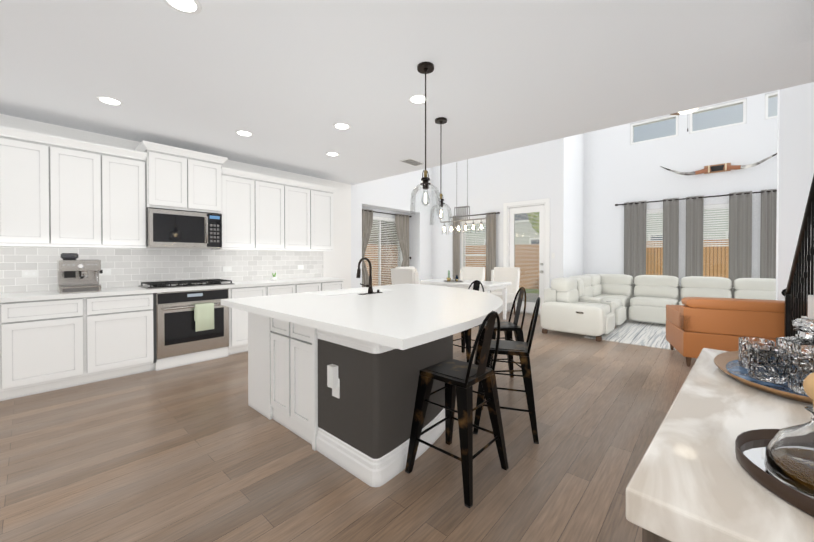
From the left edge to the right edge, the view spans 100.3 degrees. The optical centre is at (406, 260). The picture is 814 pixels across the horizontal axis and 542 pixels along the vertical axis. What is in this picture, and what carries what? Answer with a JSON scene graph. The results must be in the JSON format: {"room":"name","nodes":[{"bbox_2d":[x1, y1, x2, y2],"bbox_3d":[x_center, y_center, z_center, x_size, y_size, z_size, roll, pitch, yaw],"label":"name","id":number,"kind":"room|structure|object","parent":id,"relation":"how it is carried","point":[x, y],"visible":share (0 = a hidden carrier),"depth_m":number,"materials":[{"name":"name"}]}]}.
{"room":"dining room and kitchen","nodes":[
{"label":"dining room and kitchen","id":0,"kind":"room"},
{"bbox_2d":[0,114,350,290],"bbox_3d":[-3.039,-0.107,4.490,0.150,2.670,5.700,0,1,42],"label":"wall","id":1,"kind":"structure","parent":0,"point":[337,262],"depth_m":5.88,"materials":[{"name":"paint"}]},
{"bbox_2d":[0,210,3,246],"bbox_3d":[-4.014,-0.638,3.023,0.346,1.013,0.509,0,1,42],"label":"upper cabinet","id":2,"kind":"object","parent":1,"relation":"attached to","point":[1,211],"depth_m":3.12,"materials":[{"name":"white wood"}]},
{"bbox_2d":[0,134,59,246],"bbox_3d":[-3.760,-0.640,3.307,0.346,1.013,0.509,0,1,42],"label":"upper cabinet","id":3,"kind":"object","parent":1,"relation":"attached to","point":[56,191],"depth_m":3.24,"materials":[{"name":"white wood"}]},
{"bbox_2d":[60,142,111,247],"bbox_3d":[-3.505,-0.643,3.590,0.346,1.013,0.509,0,1,42],"label":"upper cabinet","id":4,"kind":"object","parent":1,"relation":"attached to","point":[85,174],"depth_m":3.53,"materials":[{"name":"white wood"}]},
{"bbox_2d":[112,154,146,248],"bbox_3d":[-3.270,-0.645,3.852,0.346,1.013,0.451,0,1,42],"label":"upper cabinet","id":5,"kind":"object","parent":1,"relation":"attached to","point":[128,212],"depth_m":3.79,"materials":[{"name":"white wood"}]},
{"bbox_2d":[0,246,322,292],"bbox_3d":[-3.140,0.086,4.258,0.012,0.456,4.912,0,1,42],"label":"tile backsplash","id":6,"kind":"structure","parent":1,"relation":"attached to","point":[130,267],"depth_m":4.25,"materials":[{"name":"white tile"}]},
{"bbox_2d":[136,142,195,210],"bbox_3d":[-2.944,-0.974,4.168,0.406,0.730,0.459,0,1,42],"label":"upper cabinet","id":7,"kind":"object","parent":1,"relation":"attached to","point":[169,171],"depth_m":4.02,"materials":[{"name":"white wood"}]},
{"bbox_2d":[146,207,221,248],"bbox_3d":[-2.812,-0.380,4.277,0.462,0.450,0.780,0,1,42],"label":"over-the-range microwave","id":8,"kind":"object","parent":7,"relation":"attached to","point":[168,228],"visible":0.98,"depth_m":4.12,"materials":[{"name":"silver metal"}]},
{"bbox_2d":[196,151,223,213],"bbox_3d":[-2.723,-0.976,4.414,0.406,0.730,0.459,0,1,42],"label":"upper cabinet","id":9,"kind":"object","parent":1,"relation":"attached to","point":[209,169],"depth_m":4.34,"materials":[{"name":"white wood"}]},
{"bbox_2d":[211,167,259,249],"bbox_3d":[-2.418,-0.688,4.801,0.346,1.083,0.519,0,1,42],"label":"upper cabinet","id":10,"kind":"object","parent":1,"relation":"attached to","point":[241,216],"depth_m":4.69,"materials":[{"name":"white wood"}]},
{"bbox_2d":[260,174,291,249],"bbox_3d":[-2.138,-0.691,5.113,0.346,1.083,0.577,0,1,42],"label":"upper cabinet","id":11,"kind":"object","parent":1,"relation":"attached to","point":[275,228],"depth_m":5.05,"materials":[{"name":"white wood"}]},
{"bbox_2d":[288,179,315,249],"bbox_3d":[-1.838,-0.693,5.448,0.346,1.083,0.578,0,1,42],"label":"upper cabinet","id":12,"kind":"object","parent":1,"relation":"attached to","point":[301,195],"depth_m":5.40,"materials":[{"name":"white wood"}]},
{"bbox_2d":[304,184,335,250],"bbox_3d":[-1.556,-0.696,5.761,0.346,1.083,0.520,0,1,42],"label":"upper cabinet","id":13,"kind":"object","parent":1,"relation":"attached to","point":[324,194],"depth_m":5.70,"materials":[{"name":"white wood"}]},
{"bbox_2d":[0,311,696,541],"bbox_3d":[1.566,1.295,3.659,10.350,0.120,10.900,0,1,42],"label":"floor","id":14,"kind":"structure","parent":0,"point":[203,451],"depth_m":2.07,"materials":[{"name":"brown wood"}]},
{"bbox_2d":[0,302,15,400],"bbox_3d":[-3.941,0.804,2.907,0.626,0.876,0.746,0,1,42],"label":"base cabinet","id":15,"kind":"object","parent":14,"relation":"on","point":[7,309],"depth_m":2.96,"materials":[{"name":"white wood"}]},
{"bbox_2d":[16,297,95,397],"bbox_3d":[-3.560,0.800,3.332,0.626,0.876,0.686,0,1,42],"label":"base cabinet","id":16,"kind":"object","parent":14,"relation":"on","point":[50,345],"depth_m":3.18,"materials":[{"name":"white wood"}]},
{"bbox_2d":[96,293,159,381],"bbox_3d":[-3.212,0.797,3.720,0.626,0.876,0.649,0,1,42],"label":"base cabinet","id":17,"kind":"object","parent":14,"relation":"on","point":[125,324],"depth_m":3.56,"materials":[{"name":"white wood"}]},
{"bbox_2d":[160,288,227,369],"bbox_3d":[-2.758,0.793,4.239,0.607,0.876,0.790,0,1,42],"label":"base cabinet","id":18,"kind":"object","parent":14,"relation":"on","point":[185,359],"depth_m":4.05,"materials":[{"name":"white wood"}]},
{"bbox_2d":[156,289,228,358],"bbox_3d":[-2.496,0.731,4.022,0.110,0.733,0.754,0,1,42],"label":"built-in oven","id":19,"kind":"object","parent":18,"relation":"in","point":[176,334],"visible":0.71,"depth_m":3.96,"materials":[{"name":"silver metal"}]},
{"bbox_2d":[194,303,213,331],"bbox_3d":[-2.414,0.674,4.049,0.058,0.316,0.201,0,1,42],"label":"towel","id":20,"kind":"object","parent":19,"relation":"hanging from","point":[203,316],"visible":1,"depth_m":4.03,"materials":[{"name":"green"}]},
{"bbox_2d":[228,285,271,354],"bbox_3d":[-2.301,0.789,4.734,0.626,0.876,0.557,0,1,42],"label":"base cabinet","id":21,"kind":"object","parent":14,"relation":"on","point":[238,319],"depth_m":4.43,"materials":[{"name":"white wood"}]},
{"bbox_2d":[272,284,299,294],"bbox_3d":[-2.017,0.786,5.051,0.626,0.876,0.586,0,1,42],"label":"base cabinet","id":22,"kind":"object","parent":14,"relation":"on","point":[289,288],"depth_m":4.89,"materials":[{"name":"white wood"}]},
{"bbox_2d":[300,282,327,292],"bbox_3d":[-1.723,0.783,5.378,0.626,0.876,0.587,0,1,42],"label":"base cabinet","id":23,"kind":"object","parent":14,"relation":"on","point":[320,286],"depth_m":5.23,"materials":[{"name":"white wood"}]},
{"bbox_2d":[328,281,343,289],"bbox_3d":[-1.452,0.781,5.680,0.626,0.876,0.518,0,1,42],"label":"base cabinet","id":24,"kind":"object","parent":14,"relation":"on","point":[335,285],"depth_m":5.54,"materials":[{"name":"white wood"}]},
{"bbox_2d":[0,277,344,302],"bbox_3d":[-2.906,0.337,4.050,0.638,0.040,4.912,0,1,42],"label":"countertop","id":25,"kind":"structure","parent":24,"relation":"on","point":[30,296],"depth_m":3.71,"materials":[{"name":"white stone"}]},
{"bbox_2d":[57,253,102,293],"bbox_3d":[-3.322,0.125,3.464,0.402,0.392,0.322,0,1,42],"label":"espresso machine","id":26,"kind":"object","parent":25,"relation":"on","point":[74,275],"visible":1,"depth_m":3.40,"materials":[{"name":"silver metal"}]},
{"bbox_2d":[138,279,234,288],"bbox_3d":[-2.732,0.289,4.244,0.520,0.052,0.910,0,1,42],"label":"gas cooktop","id":27,"kind":"object","parent":25,"relation":"in","point":[177,284],"visible":1,"depth_m":4.11,"materials":[{"name":"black metal"}]},
{"bbox_2d":[271,273,276,279],"bbox_3d":[-2.049,0.241,5.243,0.087,0.130,0.086,0,1,42],"label":"succulent plant","id":28,"kind":"object","parent":25,"relation":"on","point":[274,277],"visible":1,"depth_m":5.22,"materials":[{"name":"green plant"}]},
{"bbox_2d":[248,289,452,486],"bbox_3d":[-0.202,0.803,3.022,1.665,0.875,1.765,0,1,42],"label":"kitchen island","id":29,"kind":"object","parent":14,"relation":"on","point":[333,375],"depth_m":2.14,"materials":[{"name":"white wood"}]},
{"bbox_2d":[221,293,484,352],"bbox_3d":[-0.528,0.349,2.381,2.030,0.045,0.730,0,1,42],"label":"island countertop","id":30,"kind":"structure","parent":29,"relation":"on","point":[402,327],"depth_m":1.99,"materials":[{"name":"white stone"}]},
{"bbox_2d":[317,289,502,316],"bbox_3d":[-0.032,0.347,2.963,1.990,0.051,0.820,0,1,42],"label":"island countertop","id":31,"kind":"structure","parent":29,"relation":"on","point":[482,306],"depth_m":2.72,"materials":[{"name":"white stone"}]},
{"bbox_2d":[365,285,502,300],"bbox_3d":[0.393,0.338,3.636,1.723,0.045,0.770,0,1,42],"label":"island countertop","id":32,"kind":"structure","parent":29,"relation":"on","point":[457,292],"depth_m":3.54,"materials":[{"name":"white stone"}]},
{"bbox_2d":[391,268,418,284],"bbox_3d":[0.090,0.688,6.912,0.649,1.040,0.624,0,1,42],"label":"dining chair","id":33,"kind":"object","parent":14,"relation":"on","point":[404,276],"visible":0.23,"depth_m":6.63,"materials":[{"name":"white fabric"}]},
{"bbox_2d":[396,266,416,271],"bbox_3d":[0.158,0.678,8.023,0.624,1.040,0.649,0,1,42],"label":"dining chair","id":34,"kind":"object","parent":14,"relation":"on","point":[411,267],"visible":0.06,"depth_m":8.21,"materials":[{"name":"white fabric"}]},
{"bbox_2d":[405,311,508,507],"bbox_3d":[0.306,0.762,2.011,0.461,0.974,0.442,0,1,42],"label":"stool","id":35,"kind":"object","parent":14,"relation":"on","point":[459,378],"visible":1,"depth_m":1.97,"materials":[{"name":"metal"}]},
{"bbox_2d":[419,279,511,319],"bbox_3d":[1.141,0.826,7.141,1.800,0.760,0.920,0,1,42],"label":"dining table","id":36,"kind":"object","parent":14,"relation":"on","point":[488,286],"visible":0.58,"depth_m":6.83,"materials":[{"name":"white wood"}]},
{"bbox_2d":[443,270,462,281],"bbox_3d":[0.971,0.330,7.142,0.430,0.230,0.430,0,1,42],"label":"centrepiece","id":37,"kind":"object","parent":36,"relation":"on","point":[450,280],"visible":1,"depth_m":7.11,"materials":[{"name":"silver metal"}]},
{"bbox_2d":[453,280,483,362],"bbox_3d":[0.739,0.743,4.236,0.461,0.974,0.442,0,1,-42],"label":"stool","id":38,"kind":"object","parent":14,"relation":"on","point":[465,338],"visible":0.29,"depth_m":4.13,"materials":[{"name":"metal"}]},
{"bbox_2d":[459,266,485,290],"bbox_3d":[1.434,0.678,8.035,0.649,1.040,0.624,0,1,42],"label":"dining chair","id":39,"kind":"object","parent":14,"relation":"on","point":[471,273],"visible":0.25,"depth_m":8.18,"materials":[{"name":"white fabric"}]},
{"bbox_2d":[474,287,525,377],"bbox_3d":[0.930,0.751,3.362,0.461,0.974,0.442,0,0,-5],"label":"stool","id":40,"kind":"object","parent":14,"relation":"on","point":[507,327],"visible":0.5,"depth_m":3.38,"materials":[{"name":"metal"}]},
{"bbox_2d":[490,267,519,314],"bbox_3d":[2.067,0.683,7.468,0.649,1.040,0.624,0,1,42],"label":"dining chair","id":41,"kind":"object","parent":14,"relation":"on","point":[506,274],"visible":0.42,"depth_m":7.53,"materials":[{"name":"white fabric"}]},
{"bbox_2d":[473,297,539,443],"bbox_3d":[0.759,0.757,2.570,0.461,0.974,0.442,0,1,18],"label":"stool","id":42,"kind":"object","parent":14,"relation":"on","point":[520,349],"visible":0.75,"depth_m":2.42,"materials":[{"name":"metal"}]},
{"bbox_2d":[584,320,676,350],"bbox_3d":[4.597,1.216,5.238,2.850,0.012,2.200,0,1,42],"label":"rug","id":43,"kind":"object","parent":14,"relation":"on","point":[647,334],"visible":0.22,"depth_m":5.45,"materials":[{"name":"white fabric"}]},
{"bbox_2d":[540,274,775,341],"bbox_3d":[4.419,0.758,5.600,3.398,0.898,2.914,0,1,42],"label":"sectional sofa","id":44,"kind":"object","parent":43,"relation":"on","point":[597,305],"visible":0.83,"depth_m":6.03,"materials":[{"name":"beige leather"}]},
{"bbox_2d":[666,297,784,366],"bbox_3d":[3.996,0.822,3.940,1.450,0.789,0.935,0,1,27],"label":"sofa","id":45,"kind":"object","parent":43,"relation":"on","point":[695,326],"visible":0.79,"depth_m":3.72,"materials":[{"name":"leather"}]},
{"bbox_2d":[642,528,670,541],"bbox_3d":[0.953,0.837,0.783,1.160,0.845,0.470,0,1,-44],"label":"sideboard","id":46,"kind":"object","parent":14,"relation":"on","point":[648,536],"depth_m":0.53,"materials":[{"name":"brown wood"}]},
{"bbox_2d":[625,348,813,541],"bbox_3d":[0.949,0.386,0.783,1.200,0.054,0.500,0,1,-44],"label":"countertop","id":47,"kind":"structure","parent":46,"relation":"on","point":[692,480],"depth_m":0.57,"materials":[{"name":"white stone"}]},
{"bbox_2d":[714,351,812,403],"bbox_3d":[1.178,0.344,1.007,0.399,0.025,0.539,0,1,42],"label":"tray","id":48,"kind":"object","parent":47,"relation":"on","point":[727,363],"visible":0.29,"depth_m":0.97,"materials":[{"name":"brown wood"}]},
{"bbox_2d":[739,337,773,341],"bbox_3d":[1.129,0.303,1.099,0.079,0.092,0.079,0,1,30],"label":"crystal glass","id":49,"kind":"object","parent":48,"relation":"on","point":[740,338],"depth_m":1.13,"materials":[{"name":"clear"}]},
{"bbox_2d":[738,340,813,394],"bbox_3d":[1.065,0.304,0.951,0.081,0.092,0.181,0,0,-6],"label":"crystal glass","id":50,"kind":"object","parent":48,"relation":"on","point":[764,360],"depth_m":0.97,"materials":[{"name":"clear"}]},
{"bbox_2d":[776,318,813,354],"bbox_3d":[1.255,0.266,1.068,0.095,0.166,0.095,0,1,17],"label":"decanter","id":51,"kind":"object","parent":48,"relation":"on","point":[802,342],"visible":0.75,"depth_m":1.06,"materials":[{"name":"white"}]},
{"bbox_2d":[735,429,813,516],"bbox_3d":[0.738,0.348,0.498,0.369,0.026,0.329,0,1,42],"label":"tray","id":52,"kind":"object","parent":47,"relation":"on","point":[750,448],"visible":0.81,"depth_m":0.57,"materials":[{"name":"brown wood"}]},
{"bbox_2d":[764,372,813,498],"bbox_3d":[0.654,0.262,0.526,0.138,0.179,0.138,0,1,42],"label":"decanter","id":53,"kind":"object","parent":52,"relation":"on","point":[789,458],"visible":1,"depth_m":0.53,"materials":[{"name":"clear glass"}]},
{"bbox_2d":[781,175,813,336],"bbox_3d":[3.316,0.120,2.071,1.093,2.257,2.952,0,1,42],"label":"stair railing","id":54,"kind":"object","parent":14,"relation":"on","point":[798,292],"depth_m":2.93,"materials":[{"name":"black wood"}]},
{"bbox_2d":[351,184,356,287],"bbox_3d":[-1.294,-1.692,6.840,0.710,5.800,0.150,0,1,42],"label":"wall","id":55,"kind":"structure","parent":0,"point":[353,236],"depth_m":6.61,"materials":[{"name":"paint"}]},
{"bbox_2d":[362,205,415,268],"bbox_3d":[-0.588,-0.105,8.471,0.400,2.600,2.200,0,1,42],"label":"wall","id":56,"kind":"structure","parent":0,"point":[412,239],"depth_m":9.10,"materials":[{"name":"paint"}]},
{"bbox_2d":[364,216,402,285],"bbox_3d":[-0.668,-0.043,8.543,0.185,2.085,1.620,0,1,42],"label":"bay window","id":57,"kind":"structure","parent":56,"relation":"in","point":[389,254],"depth_m":8.68,"materials":[{"name":"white glass"}]},
{"bbox_2d":[362,209,411,286],"bbox_3d":[-0.573,-0.010,8.458,0.142,2.370,1.983,0,1,42],"label":"window curtains","id":58,"kind":"object","parent":56,"relation":"attached to","point":[402,225],"visible":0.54,"depth_m":8.74,"materials":[{"name":"grey fabric"}]},
{"bbox_2d":[357,167,431,287],"bbox_3d":[-0.417,-1.704,8.236,0.150,5.800,3.100,0,1,42],"label":"wall","id":59,"kind":"structure","parent":0,"point":[393,192],"depth_m":8.54,"materials":[{"name":"paint"}]},
{"bbox_2d":[0,0,813,184],"bbox_3d":[0.254,-3.056,1.442,9.390,3.280,5.900,0,1,42],"label":"ceiling","id":60,"kind":"structure","parent":0,"point":[288,84],"depth_m":2.54,"materials":[{"name":"paint"}]},
{"bbox_2d":[95,96,122,105],"bbox_3d":[-2.665,-1.427,3.047,0.188,0.004,0.188,0,1,15],"label":"recessed light","id":61,"kind":"object","parent":60,"relation":"in","point":[104,99],"depth_m":3.03,"materials":[{"name":"white plastic"}]},
{"bbox_2d":[163,0,201,14],"bbox_3d":[-1.238,-1.417,1.867,0.188,0.004,0.188,0,1,33],"label":"recessed light","id":62,"kind":"object","parent":60,"relation":"in","point":[191,7],"depth_m":1.90,"materials":[{"name":"white plastic"}]},
{"bbox_2d":[235,130,252,136],"bbox_3d":[-1.840,-1.434,3.846,0.188,0.004,0.188,0,1,33],"label":"recessed light","id":63,"kind":"object","parent":60,"relation":"in","point":[240,132],"depth_m":3.84,"materials":[{"name":"white plastic"}]},
{"bbox_2d":[325,152,339,155],"bbox_3d":[-1.011,-1.440,4.620,0.188,0.004,0.188,0,1,33],"label":"recessed light","id":64,"kind":"object","parent":60,"relation":"in","point":[328,153],"depth_m":4.63,"materials":[{"name":"white plastic"}]},
{"bbox_2d":[333,123,350,129],"bbox_3d":[-0.696,-1.432,3.638,0.188,0.004,0.188,0,1,33],"label":"recessed light","id":65,"kind":"object","parent":60,"relation":"in","point":[342,126],"depth_m":3.64,"materials":[{"name":"white plastic"}]},
{"bbox_2d":[400,158,424,165],"bbox_3d":[0.086,-1.442,5.019,0.200,0.007,0.380,0,1,42],"label":"ceiling vent","id":66,"kind":"object","parent":60,"relation":"in","point":[413,162],"visible":1,"depth_m":5.01,"materials":[{"name":"silver metal"}]},
{"bbox_2d":[408,94,428,103],"bbox_3d":[0.102,-1.427,3.016,0.188,0.004,0.188,0,1,33],"label":"recessed light","id":67,"kind":"object","parent":60,"relation":"in","point":[416,98],"depth_m":3.01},
{"bbox_2d":[410,62,440,214],"bbox_3d":[0.137,-0.885,2.505,0.228,1.080,0.228,0,1,42],"label":"pendant light","id":68,"kind":"object","parent":60,"relation":"hanging from","point":[425,68],"visible":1,"depth_m":2.51,"materials":[{"name":"clear glass"}]},
{"bbox_2d":[430,117,451,225],"bbox_3d":[0.347,-0.898,3.472,0.228,1.070,0.228,0,1,42],"label":"pendant light","id":69,"kind":"object","parent":60,"relation":"hanging from","point":[441,120],"visible":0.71,"depth_m":3.48,"materials":[{"name":"clear glass"}]},
{"bbox_2d":[431,140,555,287],"bbox_3d":[1.897,-1.704,8.343,3.450,5.800,0.150,0,1,42],"label":"wall","id":70,"kind":"structure","parent":0,"point":[496,181],"depth_m":8.06,"materials":[{"name":"paint"}]},
{"bbox_2d":[461,219,485,291],"bbox_3d":[1.710,-0.113,8.501,0.840,1.785,0.185,0,1,42],"label":"nook window","id":71,"kind":"structure","parent":70,"relation":"in","point":[464,245],"depth_m":8.57,"materials":[{"name":"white glass"}]},
{"bbox_2d":[452,212,499,291],"bbox_3d":[1.649,0.020,8.396,1.393,2.310,0.125,0,1,42],"label":"curtain","id":72,"kind":"object","parent":70,"relation":"attached to","point":[490,241],"visible":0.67,"depth_m":8.09,"materials":[{"name":"grey fabric"}]},
{"bbox_2d":[503,198,549,315],"bbox_3d":[2.683,-0.061,7.624,1.050,2.525,0.190,0,1,42],"label":"door","id":73,"kind":"structure","parent":70,"relation":"in","point":[512,209],"depth_m":7.55,"materials":[{"name":"white wood"}]},
{"bbox_2d":[556,133,583,277],"bbox_3d":[3.737,-1.699,7.699,0.150,5.800,1.650,0,1,42],"label":"wall","id":74,"kind":"structure","parent":0,"point":[570,206],"depth_m":7.36,"materials":[{"name":"paint"}]},
{"bbox_2d":[584,90,777,299],"bbox_3d":[6.489,-1.687,6.237,5.900,5.800,0.150,0,1,42],"label":"wall","id":75,"kind":"structure","parent":0,"point":[619,168],"depth_m":7.05,"materials":[{"name":"paint"}]},
{"bbox_2d":[630,115,678,144],"bbox_3d":[5.305,-2.781,7.303,0.840,0.470,0.130,0,1,42],"label":"clerestory window","id":76,"kind":"structure","parent":75,"relation":"in","point":[655,120],"depth_m":7.28,"materials":[{"name":"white glass"}]},
{"bbox_2d":[646,208,662,274],"bbox_3d":[5.268,-0.213,7.321,0.910,1.765,0.185,0,1,42],"label":"living room window","id":77,"kind":"structure","parent":75,"relation":"in","point":[653,211],"depth_m":7.27,"materials":[{"name":"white glass"}]},
{"bbox_2d":[615,189,776,297],"bbox_3d":[5.976,-0.036,6.524,3.433,2.455,0.128,0,1,42],"label":"curtains","id":78,"kind":"object","parent":75,"relation":"attached to","point":[740,234],"visible":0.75,"depth_m":6.69,"materials":[{"name":"grey fabric"}]},
{"bbox_2d":[703,203,728,276],"bbox_3d":[6.020,-0.208,6.647,0.890,1.765,0.185,0,1,42],"label":"living room window","id":79,"kind":"structure","parent":75,"relation":"in","point":[724,206],"depth_m":6.62,"materials":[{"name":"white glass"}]},
{"bbox_2d":[689,98,746,133],"bbox_3d":[6.050,-2.775,6.636,0.820,0.470,0.130,0,1,42],"label":"clerestory window","id":80,"kind":"structure","parent":75,"relation":"in","point":[743,102],"depth_m":6.58,"materials":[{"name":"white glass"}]},
{"bbox_2d":[660,153,776,174],"bbox_3d":[5.949,-1.825,6.517,1.765,0.276,0.128,0,1,42],"label":"mounted horns","id":81,"kind":"object","parent":75,"relation":"attached to","point":[724,167],"visible":0.9,"depth_m":6.52,"materials":[{"name":"brown wood"}]},
{"bbox_2d":[765,91,777,119],"bbox_3d":[6.827,-2.769,5.938,0.810,0.470,0.130,0,1,42],"label":"clerestory window","id":82,"kind":"structure","parent":75,"relation":"in","point":[771,95],"depth_m":6.14,"materials":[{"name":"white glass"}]},
{"bbox_2d":[776,82,813,300],"bbox_3d":[6.192,-1.664,3.581,3.094,5.800,0.200,0,1,42],"label":"wall","id":83,"kind":"structure","parent":0,"point":[795,141],"depth_m":4.47,"materials":[{"name":"paint"}]},
{"bbox_3d":[1.095,-0.072,0.375,0.120,2.670,4.800,0,1,42],"label":"wall","id":84,"kind":"structure","parent":0,"visible":0},
{"bbox_2d":[22,270,38,276],"bbox_3d":[-3.840,0.136,3.464,0.008,0.070,0.115,0,1,42],"label":"outlet","id":85,"kind":"object","parent":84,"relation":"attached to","point":[30,273],"depth_m":3.46,"materials":[{"name":"white plastic"}]},
{"bbox_2d":[99,269,110,274],"bbox_3d":[-3.459,0.133,3.888,0.008,0.070,0.115,0,1,42],"label":"outlet","id":86,"kind":"object","parent":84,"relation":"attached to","point":[105,271],"depth_m":3.90,"materials":[{"name":"white plastic"}]},
{"bbox_2d":[223,266,230,270],"bbox_3d":[-2.577,0.124,4.870,0.008,0.070,0.115,0,1,42],"label":"outlet","id":87,"kind":"object","parent":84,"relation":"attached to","point":[226,268],"depth_m":4.87,"materials":[{"name":"white plastic"}]},
{"bbox_3d":[3.537,-4.658,5.804,10.350,0.150,5.000,0,1,42],"label":"ceiling","id":88,"kind":"structure","parent":0,"visible":0},
{"bbox_2d":[440,159,486,234],"bbox_3d":[1.144,-2.574,7.056,1.150,4.040,0.120,0,1,42],"label":"dining chandelier","id":89,"kind":"object","parent":88,"relation":"hanging from","point":[461,213],"visible":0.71,"depth_m":7.05,"materials":[{"name":"silver metal"}]},
{"bbox_2d":[670,108,697,131],"bbox_3d":[4.364,-3.304,5.346,1.310,2.550,1.371,0,1,42],"label":"ceiling fan","id":90,"kind":"object","parent":88,"relation":"hanging from","point":[686,111],"visible":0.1,"depth_m":5.34,"materials":[{"name":"white"}]},
{"label":"outside","id":91,"kind":"structure","parent":0,"visible":0},
{"bbox_2d":[516,288,538,301],"bbox_3d":[6.243,1.324,14.445,90.000,0.240,90.000,0,1,42],"label":"ground","id":92,"kind":"structure","parent":91,"point":[531,296],"depth_m":11.80,"materials":[{"name":"green plant"}]},
{"bbox_2d":[466,213,538,244],"bbox_3d":[8.420,-2.893,26.566,11.800,8.130,11.800,0,1,42],"label":"house","id":93,"kind":"structure","parent":92,"relation":"on","point":[516,232],"depth_m":20.64,"materials":[{"name":"grey"}]},
{"bbox_2d":[527,212,538,232],"bbox_3d":[5.659,-0.878,11.485,3.026,4.354,2.935,0,1,42],"label":"tree","id":94,"kind":"object","parent":92,"relation":"on","point":[532,219],"depth_m":11.58,"materials":[{"name":"green plant"}]},
{"bbox_2d":[365,239,728,288],"bbox_3d":[6.168,0.351,6.495,27.500,1.980,12.080,0,1,42],"label":"fence","id":95,"kind":"object","parent":92,"relation":"on","point":[717,262],"depth_m":12.20,"materials":[{"name":"brown wood"}]},
{"bbox_2d":[646,208,728,239],"bbox_3d":[19.024,-2.813,17.047,13.300,8.130,11.800,0,1,42],"label":"house","id":96,"kind":"structure","parent":92,"relation":"on","point":[703,224],"depth_m":14.89,"materials":[{"name":"grey"}]}
]}

